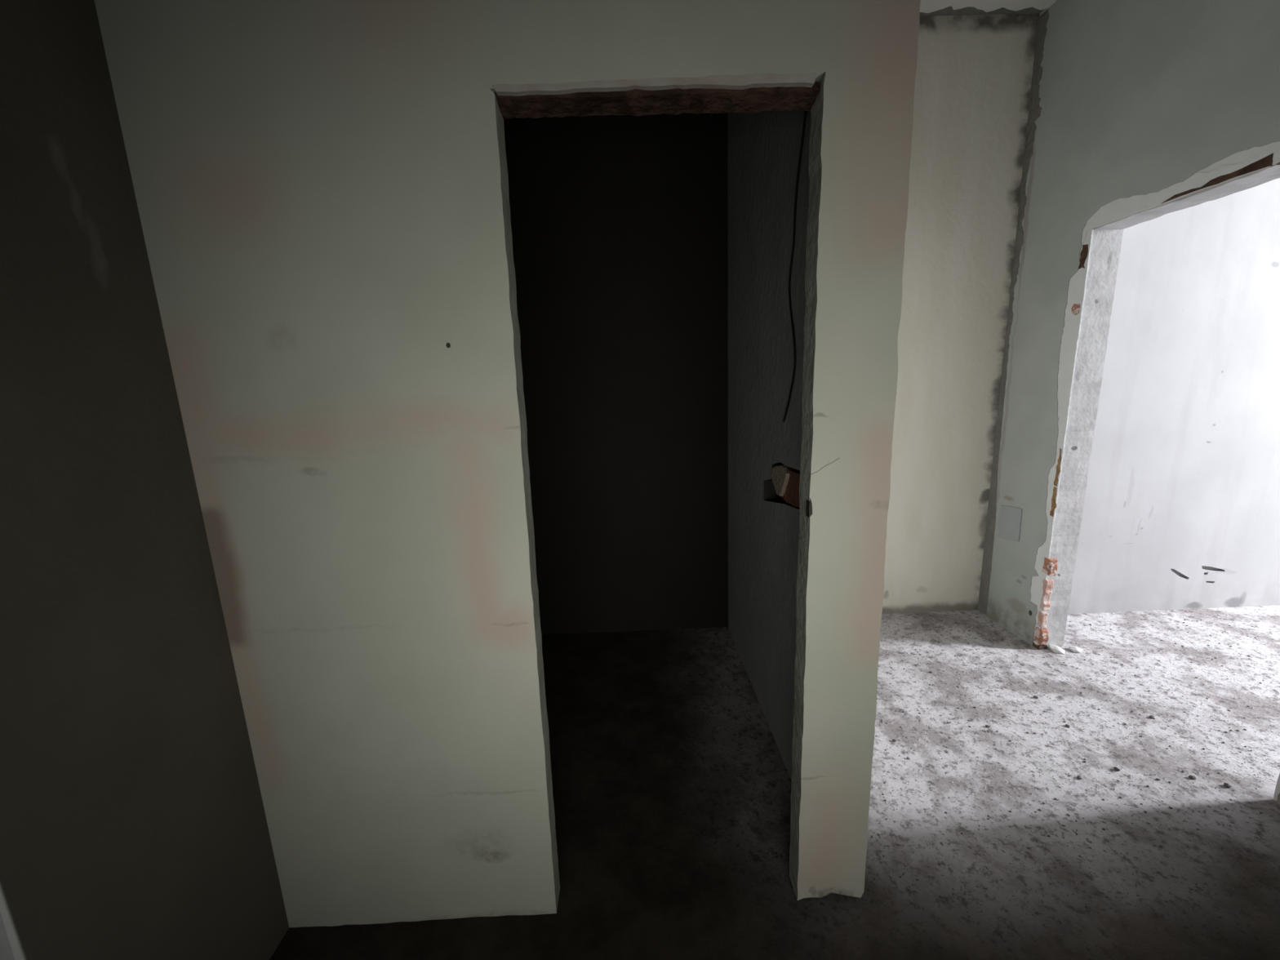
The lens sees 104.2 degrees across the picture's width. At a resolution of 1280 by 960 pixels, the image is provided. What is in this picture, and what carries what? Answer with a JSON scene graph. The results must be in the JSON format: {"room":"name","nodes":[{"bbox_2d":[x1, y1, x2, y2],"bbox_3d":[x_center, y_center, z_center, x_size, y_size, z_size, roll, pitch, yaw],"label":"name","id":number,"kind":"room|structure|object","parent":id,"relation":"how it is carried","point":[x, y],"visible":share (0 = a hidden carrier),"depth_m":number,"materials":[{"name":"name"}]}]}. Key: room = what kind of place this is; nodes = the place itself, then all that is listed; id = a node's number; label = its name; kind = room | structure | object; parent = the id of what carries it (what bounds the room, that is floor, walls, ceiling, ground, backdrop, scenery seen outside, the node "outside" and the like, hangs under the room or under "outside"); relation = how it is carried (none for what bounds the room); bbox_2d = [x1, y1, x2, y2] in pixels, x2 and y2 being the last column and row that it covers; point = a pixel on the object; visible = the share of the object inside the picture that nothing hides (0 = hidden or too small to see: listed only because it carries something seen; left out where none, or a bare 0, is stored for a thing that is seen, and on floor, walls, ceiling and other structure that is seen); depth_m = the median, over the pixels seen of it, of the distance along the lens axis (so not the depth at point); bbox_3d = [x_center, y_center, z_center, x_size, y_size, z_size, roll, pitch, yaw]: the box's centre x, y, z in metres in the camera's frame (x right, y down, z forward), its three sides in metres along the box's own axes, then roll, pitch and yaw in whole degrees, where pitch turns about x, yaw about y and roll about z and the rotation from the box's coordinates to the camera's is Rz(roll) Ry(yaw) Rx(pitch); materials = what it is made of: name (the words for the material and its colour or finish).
{"room":"unfinished apartment hallway","nodes":[
{"label":"unfinished apartment hallway","id":0,"kind":"room"},
{"bbox_2d":[0,0,288,959],"bbox_3d":[-1.157,-0.360,1.332,0.180,3.290,3.550,-2,11,-1],"label":"wall","id":1,"kind":"structure","parent":0,"point":[134,825],"depth_m":0.96,"materials":[{"name":"grey paint"}]},
{"bbox_2d":[94,0,920,927],"bbox_3d":[-0.232,-0.350,1.164,1.663,3.270,0.078,-2,11,-1],"label":"wall","id":2,"kind":"structure","parent":0,"point":[321,187],"depth_m":1.14,"materials":[{"name":"paint"}]},
{"bbox_2d":[503,112,728,635],"bbox_3d":[-0.308,-0.674,2.784,1.590,3.290,0.080,-2,11,-1],"label":"wall","id":3,"kind":"structure","parent":0,"point":[620,223],"depth_m":2.75,"materials":[{"name":"grey paint"}]},
{"bbox_2d":[727,109,810,781],"bbox_3d":[0.539,-0.546,2.027,0.076,3.270,1.655,-2,11,-1],"label":"wall partition","id":4,"kind":"structure","parent":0,"point":[764,451],"depth_m":2.03,"materials":[{"name":"white paint"}]},
{"bbox_2d":[782,111,807,422],"bbox_3d":[0.493,-0.734,1.576,0.022,1.106,0.150,-2,11,-1],"label":"hanging cable","id":5,"kind":"object","parent":4,"relation":"hanging from","point":[805,113],"visible":0.84,"depth_m":1.63,"materials":[{"name":"black plastic"}]},
{"bbox_2d":[269,604,1279,959],"bbox_3d":[1.925,1.294,1.602,10.600,0.307,3.800,-2,11,-1],"label":"floor","id":6,"kind":"structure","parent":0,"point":[672,783],"depth_m":1.74,"materials":[{"name":"concrete"}]},
{"bbox_2d":[1048,644,1065,654],"bbox_3d":[2.244,0.911,2.679,0.058,0.028,0.083,-2,11,-1],"label":"chunk","id":7,"kind":"object","parent":6,"relation":"on","point":[1055,649],"visible":1,"depth_m":2.67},
{"bbox_2d":[869,608,1279,837],"bbox_3d":[2.280,0.986,2.340,3.247,0.018,1.454,-2,11,-1],"label":"plaster grit","id":8,"kind":"object","parent":6,"relation":"on","point":[948,722],"visible":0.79,"depth_m":2.20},
{"bbox_2d":[1069,645,1083,653],"bbox_3d":[2.341,0.912,2.672,0.055,0.030,0.050,2,12,22],"label":"chunk","id":9,"kind":"object","parent":6,"relation":"on","point":[1075,649],"visible":1,"depth_m":2.66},
{"bbox_2d":[1188,774,1195,779],"bbox_3d":[2.030,1.093,1.829,0.022,0.011,0.018,-2,11,-1],"label":"crumb","id":10,"kind":"object","parent":6,"relation":"on","point":[1193,777],"visible":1,"depth_m":1.83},
{"bbox_2d":[1223,782,1231,787],"bbox_3d":[2.106,1.095,1.786,0.019,0.016,0.018,-2,11,-1],"label":"crumb","id":11,"kind":"object","parent":6,"relation":"on","point":[1228,785],"visible":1,"depth_m":1.78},
{"bbox_2d":[881,13,1039,613],"bbox_3d":[-0.616,-0.689,2.912,5.720,3.290,0.190,-2,11,-1],"label":"wall","id":12,"kind":"structure","parent":0,"point":[974,73],"depth_m":2.81,"materials":[{"name":"white paint"}]},
{"bbox_2d":[920,0,1057,16],"bbox_3d":[1.803,-2.155,0.927,10.600,0.220,3.800,-2,11,-1],"label":"ceiling","id":13,"kind":"structure","parent":0,"point":[927,7],"depth_m":2.46,"materials":[{"name":"white paint"}]},
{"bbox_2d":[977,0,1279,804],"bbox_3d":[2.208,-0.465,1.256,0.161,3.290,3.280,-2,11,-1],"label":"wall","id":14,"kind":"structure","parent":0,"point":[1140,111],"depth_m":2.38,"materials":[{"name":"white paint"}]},
{"bbox_2d":[1067,177,1279,613],"bbox_3d":[4.683,-0.883,2.947,4.875,3.290,0.300,-2,11,-1],"label":"wall","id":15,"kind":"structure","parent":0,"point":[1181,509],"depth_m":2.86,"materials":[{"name":"white paint"}]}
]}

